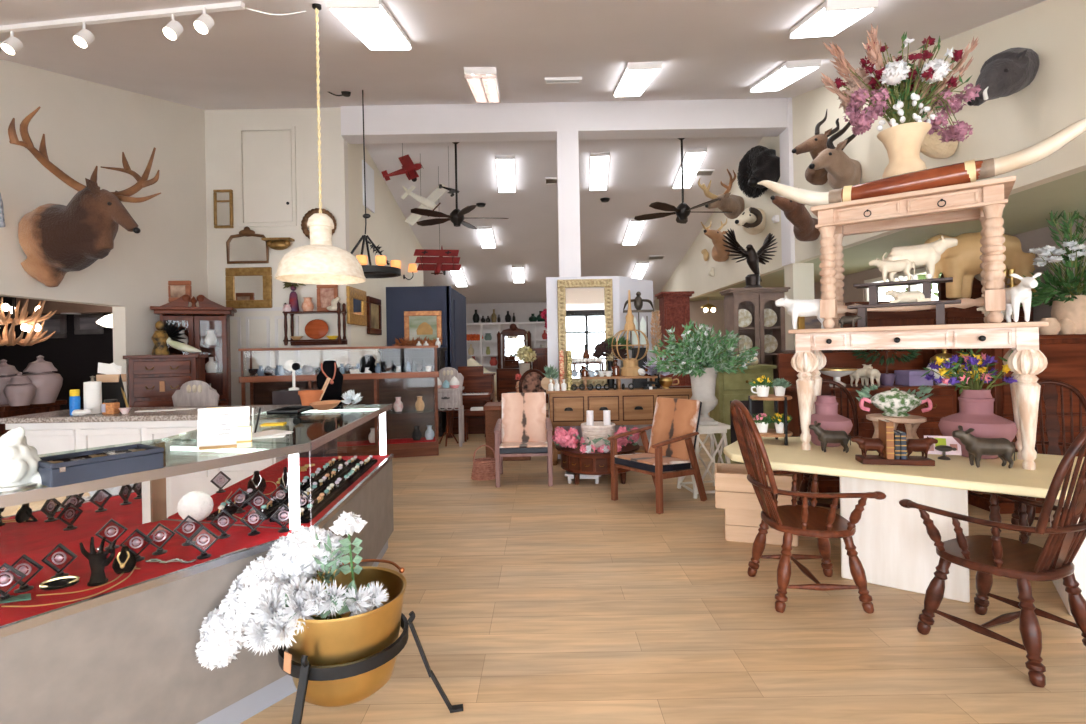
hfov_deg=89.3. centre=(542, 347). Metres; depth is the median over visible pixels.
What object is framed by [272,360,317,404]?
desk lamp
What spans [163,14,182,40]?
track spotlight
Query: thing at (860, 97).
flower
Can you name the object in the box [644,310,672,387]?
plume
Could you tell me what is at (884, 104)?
flower
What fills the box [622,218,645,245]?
fluorescent fixture
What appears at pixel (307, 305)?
vase
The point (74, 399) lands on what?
spray can
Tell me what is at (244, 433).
box
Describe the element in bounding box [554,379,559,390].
glass bottle
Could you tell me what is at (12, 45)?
track spotlight
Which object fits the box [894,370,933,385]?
gift box
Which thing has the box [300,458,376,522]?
tray
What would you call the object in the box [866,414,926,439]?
stand
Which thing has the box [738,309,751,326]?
plate
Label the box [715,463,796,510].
wooden crate
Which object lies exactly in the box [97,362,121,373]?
envelope
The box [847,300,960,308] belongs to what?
shelf
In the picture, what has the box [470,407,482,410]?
sheet music
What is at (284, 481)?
bust
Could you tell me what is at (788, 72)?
fluorescent fixture
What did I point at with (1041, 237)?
wall
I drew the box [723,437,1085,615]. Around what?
dining table
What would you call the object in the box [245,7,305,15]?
power cable
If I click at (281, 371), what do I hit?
glass jar
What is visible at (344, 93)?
ceiling hook
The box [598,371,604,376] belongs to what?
cup
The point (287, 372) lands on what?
pot
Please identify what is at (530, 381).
chair
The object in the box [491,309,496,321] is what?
vase
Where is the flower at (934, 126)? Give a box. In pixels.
[924,119,938,134]
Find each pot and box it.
[263,365,270,375]
[283,559,406,706]
[284,368,291,374]
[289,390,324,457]
[304,364,313,374]
[344,364,350,373]
[659,377,678,388]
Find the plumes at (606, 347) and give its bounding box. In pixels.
[593,336,631,388]
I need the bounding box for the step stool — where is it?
[565,471,600,483]
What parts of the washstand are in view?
drawer, leg, leg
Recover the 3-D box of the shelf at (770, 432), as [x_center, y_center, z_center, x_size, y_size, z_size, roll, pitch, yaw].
[1.765,0.657,4.261,0.310,0.022,0.310,-1,0,0]
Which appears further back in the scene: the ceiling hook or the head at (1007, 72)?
the ceiling hook
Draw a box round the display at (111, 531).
[95,518,127,549]
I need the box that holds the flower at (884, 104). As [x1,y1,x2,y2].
[873,100,888,116]
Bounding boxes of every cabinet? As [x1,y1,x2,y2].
[150,294,236,405]
[531,348,547,402]
[655,291,696,386]
[710,364,776,463]
[720,287,790,428]
[780,350,831,353]
[952,334,1085,513]
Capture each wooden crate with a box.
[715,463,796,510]
[724,509,797,545]
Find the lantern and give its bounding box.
[623,291,653,387]
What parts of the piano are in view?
leg, lid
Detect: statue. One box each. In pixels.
[722,228,777,287]
[924,232,1035,298]
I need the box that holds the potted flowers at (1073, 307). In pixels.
[1020,210,1085,334]
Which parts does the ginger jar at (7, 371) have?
lid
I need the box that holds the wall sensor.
[771,215,778,222]
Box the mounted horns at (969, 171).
[757,117,1085,205]
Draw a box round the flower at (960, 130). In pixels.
[951,123,972,141]
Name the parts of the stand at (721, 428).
leg, leg, leg, leg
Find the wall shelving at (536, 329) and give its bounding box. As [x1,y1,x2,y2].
[466,322,546,371]
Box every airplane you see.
[381,143,423,181]
[400,169,448,225]
[414,170,460,274]
[439,153,459,196]
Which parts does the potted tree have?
pot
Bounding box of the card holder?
[924,435,961,459]
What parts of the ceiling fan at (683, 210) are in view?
blade, blade, blade, motor, blade, blade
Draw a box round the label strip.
[220,548,246,556]
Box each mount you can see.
[792,110,838,184]
[809,122,861,188]
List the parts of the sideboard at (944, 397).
door, drawer, drawer, door, door, drawer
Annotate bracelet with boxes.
[145,558,196,564]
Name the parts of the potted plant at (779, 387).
pot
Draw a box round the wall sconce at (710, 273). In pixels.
[707,267,713,276]
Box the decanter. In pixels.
[583,344,589,361]
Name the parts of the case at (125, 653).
mirror door, rail, rail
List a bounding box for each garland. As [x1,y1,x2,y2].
[394,336,442,345]
[552,426,585,448]
[579,434,621,452]
[614,424,639,445]
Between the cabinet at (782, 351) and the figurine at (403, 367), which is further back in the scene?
the figurine at (403, 367)
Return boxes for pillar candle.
[586,410,593,425]
[603,410,610,425]
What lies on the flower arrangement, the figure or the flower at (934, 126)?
the flower at (934, 126)
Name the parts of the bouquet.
stem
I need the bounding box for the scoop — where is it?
[638,368,645,375]
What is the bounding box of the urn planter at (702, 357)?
[645,318,759,424]
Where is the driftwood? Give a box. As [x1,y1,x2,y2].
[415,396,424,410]
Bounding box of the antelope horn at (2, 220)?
[0,193,4,226]
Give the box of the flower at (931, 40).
[921,35,935,47]
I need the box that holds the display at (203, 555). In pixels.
[187,526,218,558]
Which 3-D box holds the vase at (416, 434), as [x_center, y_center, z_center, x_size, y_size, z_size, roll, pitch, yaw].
[-1.815,1.223,7.909,0.140,0.200,0.136,-1,0,0]
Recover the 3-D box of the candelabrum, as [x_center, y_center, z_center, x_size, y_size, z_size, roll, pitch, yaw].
[4.739,-0.650,5.560,0.464,0.310,0.140,-1,0,0]
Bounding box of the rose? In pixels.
[329,511,367,580]
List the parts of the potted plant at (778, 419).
pot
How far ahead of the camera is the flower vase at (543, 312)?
15.15 m
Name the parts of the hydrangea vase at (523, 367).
flower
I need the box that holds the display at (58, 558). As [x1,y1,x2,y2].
[41,543,77,578]
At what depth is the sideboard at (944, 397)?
5.06 m
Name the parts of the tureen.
handle, lid, handle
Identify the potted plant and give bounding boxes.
[748,375,773,396]
[753,413,773,432]
[769,412,792,432]
[771,378,790,395]
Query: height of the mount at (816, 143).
0.773 m
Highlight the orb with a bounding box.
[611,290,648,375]
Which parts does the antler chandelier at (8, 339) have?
bulb, chain, bulb, bulb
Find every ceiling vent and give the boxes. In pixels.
[545,77,581,83]
[545,177,556,183]
[647,255,664,259]
[695,169,714,176]
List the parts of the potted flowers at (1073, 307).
white flower, white flower, white flower, white flower, white flower, white flower, white flower, stem, pot, white flower, white flower, white flower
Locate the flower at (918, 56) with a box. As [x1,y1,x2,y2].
[908,53,922,63]
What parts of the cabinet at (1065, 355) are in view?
drawer, drawer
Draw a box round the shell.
[177,491,213,521]
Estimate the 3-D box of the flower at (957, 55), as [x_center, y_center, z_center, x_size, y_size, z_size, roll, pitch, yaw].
[2.752,-1.943,3.661,0.062,0.086,0.065,-1,0,-18]
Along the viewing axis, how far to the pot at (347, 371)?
7.74 m
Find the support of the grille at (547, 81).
attached to the ceiling vent at (548, 80)
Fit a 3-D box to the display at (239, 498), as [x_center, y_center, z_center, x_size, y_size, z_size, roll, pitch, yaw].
[-1.534,0.769,2.782,0.108,0.122,0.052,-1,0,-34]
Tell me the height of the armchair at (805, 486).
1.172 m
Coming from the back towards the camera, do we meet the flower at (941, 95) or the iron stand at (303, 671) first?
the flower at (941, 95)
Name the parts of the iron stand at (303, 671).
leg, leg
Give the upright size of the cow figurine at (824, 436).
0.210 m
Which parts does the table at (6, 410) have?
leg, leg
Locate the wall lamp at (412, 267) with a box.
[403,263,417,279]
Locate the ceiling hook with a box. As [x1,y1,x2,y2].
[328,91,350,96]
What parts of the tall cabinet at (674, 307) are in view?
cornice, door panel, door panel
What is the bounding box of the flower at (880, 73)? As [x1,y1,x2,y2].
[874,67,884,80]
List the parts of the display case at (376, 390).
post, post, post, post, post, moulding, panel, post, post, post, post, post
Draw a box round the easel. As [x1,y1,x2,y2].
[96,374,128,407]
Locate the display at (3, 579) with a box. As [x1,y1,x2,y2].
[0,563,26,600]
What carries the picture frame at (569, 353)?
on the sideboard at (636, 406)
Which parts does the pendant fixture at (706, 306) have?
lamp shade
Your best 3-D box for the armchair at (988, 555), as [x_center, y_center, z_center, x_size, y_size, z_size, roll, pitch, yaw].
[2.281,0.878,2.656,0.669,1.172,0.717,-1,0,-23]
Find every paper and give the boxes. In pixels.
[135,409,163,411]
[173,408,195,409]
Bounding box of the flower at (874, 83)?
[867,77,880,88]
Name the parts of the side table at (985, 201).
leg, leg, drawer, drawer, leg, leg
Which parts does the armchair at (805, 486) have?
leg, leg, seat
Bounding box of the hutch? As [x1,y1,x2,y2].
[832,273,1043,369]
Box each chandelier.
[0,297,56,345]
[350,90,400,278]
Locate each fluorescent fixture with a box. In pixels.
[326,0,411,49]
[451,268,466,286]
[464,67,500,102]
[477,226,495,248]
[496,155,514,192]
[512,265,523,282]
[590,152,609,190]
[614,62,661,96]
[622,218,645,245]
[631,261,648,278]
[673,148,706,188]
[750,59,821,91]
[789,0,878,38]
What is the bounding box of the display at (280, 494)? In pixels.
[270,484,288,503]
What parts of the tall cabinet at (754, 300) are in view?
glazed door, cornice, glazed door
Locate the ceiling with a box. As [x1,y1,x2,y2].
[0,0,1045,303]
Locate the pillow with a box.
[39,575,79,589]
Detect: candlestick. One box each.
[559,350,564,389]
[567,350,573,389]
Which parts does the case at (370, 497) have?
rail, rail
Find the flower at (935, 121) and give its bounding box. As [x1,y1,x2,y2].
[930,112,948,129]
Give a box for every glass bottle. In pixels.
[548,379,553,390]
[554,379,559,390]
[561,379,566,390]
[581,366,587,376]
[611,359,619,376]
[644,364,650,375]
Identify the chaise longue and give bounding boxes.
[467,357,496,395]
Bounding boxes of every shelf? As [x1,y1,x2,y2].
[168,345,221,347]
[205,372,221,374]
[282,311,346,313]
[283,339,346,341]
[580,375,657,379]
[750,394,791,400]
[752,429,792,436]
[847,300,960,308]
[853,277,952,288]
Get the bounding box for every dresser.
[123,354,208,406]
[496,323,531,401]
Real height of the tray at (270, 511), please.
0.033 m
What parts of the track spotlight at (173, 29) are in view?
bulb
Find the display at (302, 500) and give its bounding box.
[299,490,312,508]
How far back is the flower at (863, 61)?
3.79 m
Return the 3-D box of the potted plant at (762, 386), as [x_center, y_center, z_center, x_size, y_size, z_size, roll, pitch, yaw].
[1.680,0.288,4.236,0.189,0.170,0.209,-1,0,0]
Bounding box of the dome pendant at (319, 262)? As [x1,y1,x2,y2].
[275,3,365,284]
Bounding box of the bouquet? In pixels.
[195,525,388,670]
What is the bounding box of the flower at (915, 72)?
[908,68,917,79]
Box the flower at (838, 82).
[834,77,844,88]
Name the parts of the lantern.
pane, frame, pane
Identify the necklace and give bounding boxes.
[1,566,136,606]
[36,568,139,595]
[225,492,255,521]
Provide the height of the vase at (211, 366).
0.200 m
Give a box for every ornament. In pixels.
[327,297,339,310]
[368,428,374,442]
[393,397,402,411]
[425,425,433,439]
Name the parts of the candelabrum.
stem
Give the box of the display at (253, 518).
[240,507,266,535]
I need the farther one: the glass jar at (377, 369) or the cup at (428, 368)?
the cup at (428, 368)
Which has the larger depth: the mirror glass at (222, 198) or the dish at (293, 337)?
the mirror glass at (222, 198)
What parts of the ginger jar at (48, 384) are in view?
lid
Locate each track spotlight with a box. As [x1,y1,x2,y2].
[0,31,22,54]
[73,22,94,47]
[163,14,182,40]
[194,7,213,34]
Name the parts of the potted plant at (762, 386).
pot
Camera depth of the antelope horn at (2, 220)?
4.87 m
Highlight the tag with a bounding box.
[320,378,337,456]
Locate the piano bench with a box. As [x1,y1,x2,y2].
[464,409,484,441]
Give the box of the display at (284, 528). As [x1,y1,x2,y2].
[270,504,290,532]
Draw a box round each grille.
[546,80,579,82]
[546,179,556,182]
[696,171,712,174]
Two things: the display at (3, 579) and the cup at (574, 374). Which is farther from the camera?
the cup at (574, 374)
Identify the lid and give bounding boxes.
[51,448,157,466]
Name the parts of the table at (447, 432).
stem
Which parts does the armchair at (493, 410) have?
lid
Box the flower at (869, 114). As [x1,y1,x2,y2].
[860,105,878,122]
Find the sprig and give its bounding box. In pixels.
[543,364,558,378]
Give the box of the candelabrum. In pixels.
[1003,268,1034,287]
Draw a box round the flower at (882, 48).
[880,45,888,52]
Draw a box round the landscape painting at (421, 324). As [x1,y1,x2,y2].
[404,311,441,344]
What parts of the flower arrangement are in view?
stem, stem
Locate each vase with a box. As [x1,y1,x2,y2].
[301,297,313,310]
[412,426,421,440]
[435,338,440,347]
[468,344,473,354]
[473,310,478,322]
[484,333,491,339]
[486,347,489,354]
[490,357,497,365]
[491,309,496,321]
[505,311,510,321]
[515,345,536,374]
[529,314,536,321]
[537,311,543,321]
[540,308,546,345]
[542,330,546,338]
[607,361,614,388]
[654,374,660,387]
[810,395,852,446]
[877,122,931,177]
[921,348,1017,458]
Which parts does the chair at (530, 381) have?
frame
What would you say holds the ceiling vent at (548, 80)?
in the ceiling
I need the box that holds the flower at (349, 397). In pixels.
[341,389,361,404]
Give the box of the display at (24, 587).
[4,554,43,592]
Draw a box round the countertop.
[0,404,301,523]
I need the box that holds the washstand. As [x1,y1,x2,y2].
[438,367,463,446]
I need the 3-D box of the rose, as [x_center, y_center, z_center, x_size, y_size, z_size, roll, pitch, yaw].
[-0.788,0.938,2.240,0.144,0.554,0.144,-1,0,0]
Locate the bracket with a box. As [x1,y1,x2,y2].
[261,237,294,249]
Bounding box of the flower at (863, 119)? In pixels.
[851,112,872,130]
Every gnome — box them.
[437,377,441,387]
[442,380,449,387]
[449,376,459,387]
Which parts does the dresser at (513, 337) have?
post, drawer, drawer, drawer, post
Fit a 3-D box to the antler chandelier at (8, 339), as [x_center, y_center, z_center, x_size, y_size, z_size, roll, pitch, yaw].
[-5.484,-0.421,5.807,0.542,0.800,0.572,-1,0,0]
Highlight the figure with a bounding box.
[151,318,185,354]
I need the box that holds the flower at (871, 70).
[865,63,875,73]
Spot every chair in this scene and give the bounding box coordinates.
[172,380,218,406]
[519,369,548,416]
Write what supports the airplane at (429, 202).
hanging from the ceiling
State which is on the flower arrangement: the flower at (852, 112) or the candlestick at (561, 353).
the flower at (852, 112)
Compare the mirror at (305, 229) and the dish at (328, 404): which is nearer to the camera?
the dish at (328, 404)
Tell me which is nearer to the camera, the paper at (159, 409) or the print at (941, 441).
the print at (941, 441)
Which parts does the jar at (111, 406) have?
lid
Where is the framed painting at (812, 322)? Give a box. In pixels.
[797,316,821,328]
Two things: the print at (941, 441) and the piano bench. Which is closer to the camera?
the print at (941, 441)
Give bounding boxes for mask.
[701,249,708,260]
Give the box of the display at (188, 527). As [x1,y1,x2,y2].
[173,515,203,545]
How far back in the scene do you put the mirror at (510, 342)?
15.30 m
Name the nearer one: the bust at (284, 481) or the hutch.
the bust at (284, 481)
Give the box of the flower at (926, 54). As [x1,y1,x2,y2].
[922,50,933,61]
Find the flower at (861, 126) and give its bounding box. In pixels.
[852,116,869,132]
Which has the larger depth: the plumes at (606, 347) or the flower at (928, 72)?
the plumes at (606, 347)
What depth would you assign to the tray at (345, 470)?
3.21 m
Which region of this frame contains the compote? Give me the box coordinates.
[819,368,857,386]
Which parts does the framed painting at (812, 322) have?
frame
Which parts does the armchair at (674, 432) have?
leg, armrest, leg, seat, rail, leg, armrest, rail, leg, backrest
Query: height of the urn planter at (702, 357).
1.082 m
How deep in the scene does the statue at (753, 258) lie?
7.56 m
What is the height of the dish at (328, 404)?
0.050 m
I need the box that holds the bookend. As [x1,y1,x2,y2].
[851,435,937,465]
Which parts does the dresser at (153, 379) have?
drawer, drawer, drawer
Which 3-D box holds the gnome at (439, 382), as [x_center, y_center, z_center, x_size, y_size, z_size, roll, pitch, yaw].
[-1.664,0.537,8.589,0.170,0.188,0.166,-1,0,0]
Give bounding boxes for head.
[8,106,160,286]
[698,169,744,218]
[701,219,729,261]
[735,207,765,234]
[737,145,779,198]
[770,195,819,241]
[967,47,1038,105]
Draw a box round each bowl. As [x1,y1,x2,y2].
[118,407,130,413]
[248,369,257,375]
[266,368,275,375]
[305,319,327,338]
[312,367,319,374]
[384,366,391,372]
[416,365,422,371]
[871,401,921,416]
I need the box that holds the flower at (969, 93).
[960,83,980,102]
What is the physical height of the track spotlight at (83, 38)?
0.176 m
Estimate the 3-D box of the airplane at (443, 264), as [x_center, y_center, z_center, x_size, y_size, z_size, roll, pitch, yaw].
[-1.817,-2.213,9.529,0.758,1.919,0.565,-1,0,0]
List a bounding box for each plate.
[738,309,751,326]
[739,335,752,352]
[764,308,776,326]
[764,334,777,352]
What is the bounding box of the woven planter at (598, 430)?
[580,421,614,449]
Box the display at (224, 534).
[210,509,236,538]
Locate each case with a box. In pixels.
[0,442,310,723]
[165,403,393,572]
[238,345,438,457]
[379,348,446,436]
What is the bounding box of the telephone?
[642,381,657,389]
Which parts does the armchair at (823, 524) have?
leg, leg, seat, leg, leg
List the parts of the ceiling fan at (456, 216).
blade, blade, motor, blade, blade, blade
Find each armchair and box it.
[483,402,530,460]
[494,392,552,487]
[607,397,706,513]
[730,400,885,613]
[797,380,858,507]
[899,427,1085,687]
[1011,380,1085,542]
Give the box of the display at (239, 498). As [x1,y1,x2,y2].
[228,488,250,513]
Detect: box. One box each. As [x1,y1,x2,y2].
[38,444,163,487]
[236,426,252,447]
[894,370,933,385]
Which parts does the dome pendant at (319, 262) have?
cord, lamp shade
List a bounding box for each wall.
[0,59,207,405]
[0,296,112,409]
[205,108,351,405]
[348,143,423,366]
[386,286,466,370]
[466,300,660,386]
[546,276,653,458]
[655,0,1085,309]
[690,170,1085,300]
[690,300,724,340]
[784,219,1085,349]
[920,120,958,158]
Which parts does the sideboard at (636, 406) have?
leg, drawer, drawer, drawer, drawer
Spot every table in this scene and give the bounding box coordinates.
[0,400,66,436]
[438,409,458,446]
[555,439,639,484]
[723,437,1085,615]
[788,321,1048,469]
[810,176,1015,327]
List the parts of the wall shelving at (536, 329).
shelf, cornice, shelf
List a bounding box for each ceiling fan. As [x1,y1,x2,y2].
[411,142,508,228]
[634,138,732,223]
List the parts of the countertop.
panel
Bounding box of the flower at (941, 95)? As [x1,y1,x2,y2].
[932,89,952,105]
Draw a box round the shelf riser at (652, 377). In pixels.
[580,375,657,389]
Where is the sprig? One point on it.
(549, 371)
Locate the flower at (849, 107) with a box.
[846,100,862,111]
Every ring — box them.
[218,505,224,512]
[261,505,266,511]
[307,503,312,510]
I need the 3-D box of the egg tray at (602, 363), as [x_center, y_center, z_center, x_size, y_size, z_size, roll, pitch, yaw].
[0.602,0.282,7.250,0.440,0.185,0.140,-1,0,0]
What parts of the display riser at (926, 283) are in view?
post, post, post, post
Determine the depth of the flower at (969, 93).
3.67 m
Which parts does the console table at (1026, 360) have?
leg, leg, drawer, drawer, knob, drawer, leg, leg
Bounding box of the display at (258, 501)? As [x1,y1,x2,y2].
[247,490,270,507]
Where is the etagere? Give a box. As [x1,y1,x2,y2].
[282,302,346,345]
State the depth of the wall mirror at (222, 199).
7.97 m
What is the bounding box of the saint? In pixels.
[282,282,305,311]
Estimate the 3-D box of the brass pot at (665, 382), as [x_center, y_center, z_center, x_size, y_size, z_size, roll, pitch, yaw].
[1.614,0.451,7.084,0.242,0.140,0.179,-1,0,29]
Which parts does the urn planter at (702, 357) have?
stem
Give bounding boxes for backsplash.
[438,367,463,386]
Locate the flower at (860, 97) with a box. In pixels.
[850,88,869,106]
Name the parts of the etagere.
post, post, rail, post, post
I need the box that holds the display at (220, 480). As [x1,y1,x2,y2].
[210,471,230,492]
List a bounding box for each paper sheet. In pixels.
[252,430,292,437]
[253,434,285,438]
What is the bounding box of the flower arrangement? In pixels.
[821,24,980,177]
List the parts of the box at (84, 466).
lid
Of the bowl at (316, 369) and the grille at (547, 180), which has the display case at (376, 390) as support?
the bowl at (316, 369)
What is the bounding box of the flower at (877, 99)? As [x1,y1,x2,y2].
[869,87,889,106]
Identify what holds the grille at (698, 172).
attached to the ceiling vent at (701, 172)
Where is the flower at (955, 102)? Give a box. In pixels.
[947,93,966,111]
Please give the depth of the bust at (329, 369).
5.07 m
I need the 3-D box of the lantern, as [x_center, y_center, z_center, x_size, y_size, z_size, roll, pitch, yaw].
[1.274,-0.110,7.290,0.411,1.275,0.140,-1,0,0]
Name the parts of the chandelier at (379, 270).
lamp shade, cord, lamp shade, lamp shade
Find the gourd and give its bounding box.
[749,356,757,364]
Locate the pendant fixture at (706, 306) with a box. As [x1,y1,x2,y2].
[701,304,715,311]
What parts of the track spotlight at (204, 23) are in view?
bulb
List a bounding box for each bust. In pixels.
[112,546,135,573]
[247,471,265,492]
[280,467,288,492]
[316,360,356,408]
[359,355,375,371]
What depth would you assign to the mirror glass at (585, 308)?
7.37 m
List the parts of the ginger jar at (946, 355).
lid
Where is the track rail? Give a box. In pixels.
[0,1,244,32]
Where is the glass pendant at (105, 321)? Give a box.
[96,314,112,327]
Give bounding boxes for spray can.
[69,389,79,414]
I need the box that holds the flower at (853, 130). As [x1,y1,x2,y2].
[851,123,863,135]
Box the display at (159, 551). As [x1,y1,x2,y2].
[143,523,175,554]
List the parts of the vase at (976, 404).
purple flower, purple flower, purple flower, yellow flower, yellow flower, pink flower, purple flower, purple flower, purple flower, stem, purple flower, yellow flower, pink flower, purple flower, yellow flower, purple flower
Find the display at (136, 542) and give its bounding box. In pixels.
[120,529,152,561]
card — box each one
[0,593,30,603]
[197,406,249,449]
[350,369,371,373]
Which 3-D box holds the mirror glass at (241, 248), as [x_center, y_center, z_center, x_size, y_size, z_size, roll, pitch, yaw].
[-4.275,-1.445,7.974,0.572,0.408,0.016,-1,0,0]
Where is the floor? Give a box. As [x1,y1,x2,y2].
[240,396,1085,723]
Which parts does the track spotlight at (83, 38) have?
bulb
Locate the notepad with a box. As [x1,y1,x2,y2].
[260,422,286,426]
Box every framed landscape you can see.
[33,314,66,337]
[74,313,103,333]
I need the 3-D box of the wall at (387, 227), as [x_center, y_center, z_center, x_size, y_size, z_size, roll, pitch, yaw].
[-2.933,-0.956,10.675,0.150,5.018,5.050,-1,0,0]
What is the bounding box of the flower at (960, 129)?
[946,120,966,138]
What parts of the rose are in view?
stem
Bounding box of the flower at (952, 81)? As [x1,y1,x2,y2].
[945,76,958,87]
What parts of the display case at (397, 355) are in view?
door, door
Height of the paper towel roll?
0.330 m
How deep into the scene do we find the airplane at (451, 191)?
8.99 m
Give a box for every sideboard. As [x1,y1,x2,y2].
[546,387,691,464]
[777,351,959,492]
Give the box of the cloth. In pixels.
[72,409,91,415]
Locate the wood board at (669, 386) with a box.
[669,386,690,387]
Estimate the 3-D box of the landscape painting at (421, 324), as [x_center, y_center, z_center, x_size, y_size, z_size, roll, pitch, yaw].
[-2.172,-0.361,9.965,0.680,0.620,0.050,-1,0,0]
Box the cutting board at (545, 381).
[541,377,554,389]
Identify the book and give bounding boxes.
[878,419,894,458]
[894,430,906,459]
[894,431,900,458]
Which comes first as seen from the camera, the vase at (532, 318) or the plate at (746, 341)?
the plate at (746, 341)
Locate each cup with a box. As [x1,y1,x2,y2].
[250,407,260,432]
[425,366,431,371]
[572,372,580,376]
[588,371,597,376]
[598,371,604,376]
[605,371,611,376]
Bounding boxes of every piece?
[178,330,188,343]
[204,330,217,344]
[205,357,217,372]
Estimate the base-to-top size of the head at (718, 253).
0.767 m
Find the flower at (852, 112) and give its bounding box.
[843,107,860,124]
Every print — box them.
[39,319,59,333]
[79,317,96,329]
[168,280,191,301]
[317,285,337,310]
[366,296,381,334]
[929,444,957,450]
[935,438,945,446]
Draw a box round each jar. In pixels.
[0,359,18,404]
[3,372,35,405]
[23,355,62,403]
[101,399,119,414]
[257,366,263,375]
[275,365,278,375]
[278,365,284,375]
[282,304,290,311]
[295,368,301,374]
[340,364,344,373]
[375,363,380,372]
[406,362,410,371]
[926,349,960,384]
[1039,318,1060,334]
[1059,319,1076,334]
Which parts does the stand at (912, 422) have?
leg, leg, leg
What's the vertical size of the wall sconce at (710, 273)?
0.180 m
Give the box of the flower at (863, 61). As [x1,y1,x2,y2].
[859,56,869,67]
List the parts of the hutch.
door, door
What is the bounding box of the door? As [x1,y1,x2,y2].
[238,126,296,226]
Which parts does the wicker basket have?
handle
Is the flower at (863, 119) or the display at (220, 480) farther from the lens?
the flower at (863, 119)
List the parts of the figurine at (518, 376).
flower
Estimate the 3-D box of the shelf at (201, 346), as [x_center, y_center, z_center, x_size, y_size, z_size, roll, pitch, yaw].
[-4.436,-0.020,7.046,0.660,0.020,0.280,-1,0,-24]
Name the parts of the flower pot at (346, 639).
bail handle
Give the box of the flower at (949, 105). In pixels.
[941,100,959,115]
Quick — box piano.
[447,366,494,437]
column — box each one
[556,103,580,276]
[784,263,813,349]
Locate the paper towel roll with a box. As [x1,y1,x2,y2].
[83,376,101,413]
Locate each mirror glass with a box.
[216,192,229,225]
[229,236,266,260]
[234,276,262,299]
[353,298,361,314]
[565,288,605,377]
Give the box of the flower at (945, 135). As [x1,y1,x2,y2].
[937,126,954,142]
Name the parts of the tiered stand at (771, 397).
leg, leg, leg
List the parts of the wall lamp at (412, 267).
lamp shade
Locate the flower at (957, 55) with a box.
[951,49,963,61]
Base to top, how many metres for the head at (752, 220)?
0.441 m
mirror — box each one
[213,189,233,228]
[225,267,271,308]
[226,226,268,263]
[301,208,335,238]
[346,286,366,325]
[502,334,525,367]
[557,279,613,386]
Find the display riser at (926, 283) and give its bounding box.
[847,277,960,326]
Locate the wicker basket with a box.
[471,445,494,480]
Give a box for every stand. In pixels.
[79,537,116,586]
[278,611,462,723]
[677,422,730,498]
[748,394,792,444]
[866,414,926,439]
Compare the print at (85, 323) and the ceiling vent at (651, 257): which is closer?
the print at (85, 323)
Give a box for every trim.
[16,298,111,314]
[230,307,301,371]
[779,98,794,265]
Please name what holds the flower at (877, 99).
on the flower arrangement
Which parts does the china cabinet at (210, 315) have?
glazed door, cornice, glazed door, door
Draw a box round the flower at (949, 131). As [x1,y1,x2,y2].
[948,128,959,141]
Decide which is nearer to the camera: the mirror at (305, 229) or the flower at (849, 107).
the flower at (849, 107)
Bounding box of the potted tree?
[851,349,921,385]
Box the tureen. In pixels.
[856,384,933,416]
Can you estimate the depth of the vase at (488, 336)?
17.34 m
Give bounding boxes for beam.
[340,98,787,143]
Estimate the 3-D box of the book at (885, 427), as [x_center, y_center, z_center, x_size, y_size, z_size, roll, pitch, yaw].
[2.155,0.571,3.453,0.044,0.230,0.133,-1,0,13]
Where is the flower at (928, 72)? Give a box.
[921,67,934,80]
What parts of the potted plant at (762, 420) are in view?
pot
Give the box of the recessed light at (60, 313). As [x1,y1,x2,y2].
[60,313,80,314]
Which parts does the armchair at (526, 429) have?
leg, armrest, leg, seat, rail, armrest, leg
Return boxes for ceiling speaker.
[476,203,485,206]
[600,198,609,201]
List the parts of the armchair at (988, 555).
leg, leg, seat, leg, leg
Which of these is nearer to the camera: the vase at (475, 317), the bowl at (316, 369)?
the bowl at (316, 369)
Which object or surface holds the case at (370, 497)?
on the floor
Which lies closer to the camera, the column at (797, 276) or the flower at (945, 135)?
the flower at (945, 135)
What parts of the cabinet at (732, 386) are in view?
drawer, pane, door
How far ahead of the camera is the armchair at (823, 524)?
3.17 m
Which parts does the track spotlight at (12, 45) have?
bulb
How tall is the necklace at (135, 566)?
0.004 m
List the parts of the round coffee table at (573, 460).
drawer, drawer, leg, drawer, drawer, leg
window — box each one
[362,160,374,212]
[864,268,925,301]
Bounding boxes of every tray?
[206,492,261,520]
[250,459,345,519]
[267,406,313,414]
[269,458,361,521]
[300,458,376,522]
[572,362,605,363]
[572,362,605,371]
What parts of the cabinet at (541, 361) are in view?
door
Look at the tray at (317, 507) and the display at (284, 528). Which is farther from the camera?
the tray at (317, 507)
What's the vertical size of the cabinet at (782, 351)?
1.420 m
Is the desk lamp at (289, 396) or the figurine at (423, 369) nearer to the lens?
the desk lamp at (289, 396)
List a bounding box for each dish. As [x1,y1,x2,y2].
[290,336,302,339]
[310,400,340,410]
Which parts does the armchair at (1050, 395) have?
leg, leg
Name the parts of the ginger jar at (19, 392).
lid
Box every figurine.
[0,426,44,491]
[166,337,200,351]
[359,361,364,372]
[381,361,385,372]
[391,361,395,372]
[401,360,405,371]
[411,360,415,371]
[421,360,425,371]
[515,374,521,392]
[775,296,824,328]
[809,421,850,452]
[839,315,861,327]
[850,364,872,386]
[862,364,880,386]
[869,258,914,281]
[882,236,957,281]
[884,288,931,302]
[952,425,1014,467]
[977,305,1012,322]
[1001,273,1041,322]
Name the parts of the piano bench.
leg, leg, seat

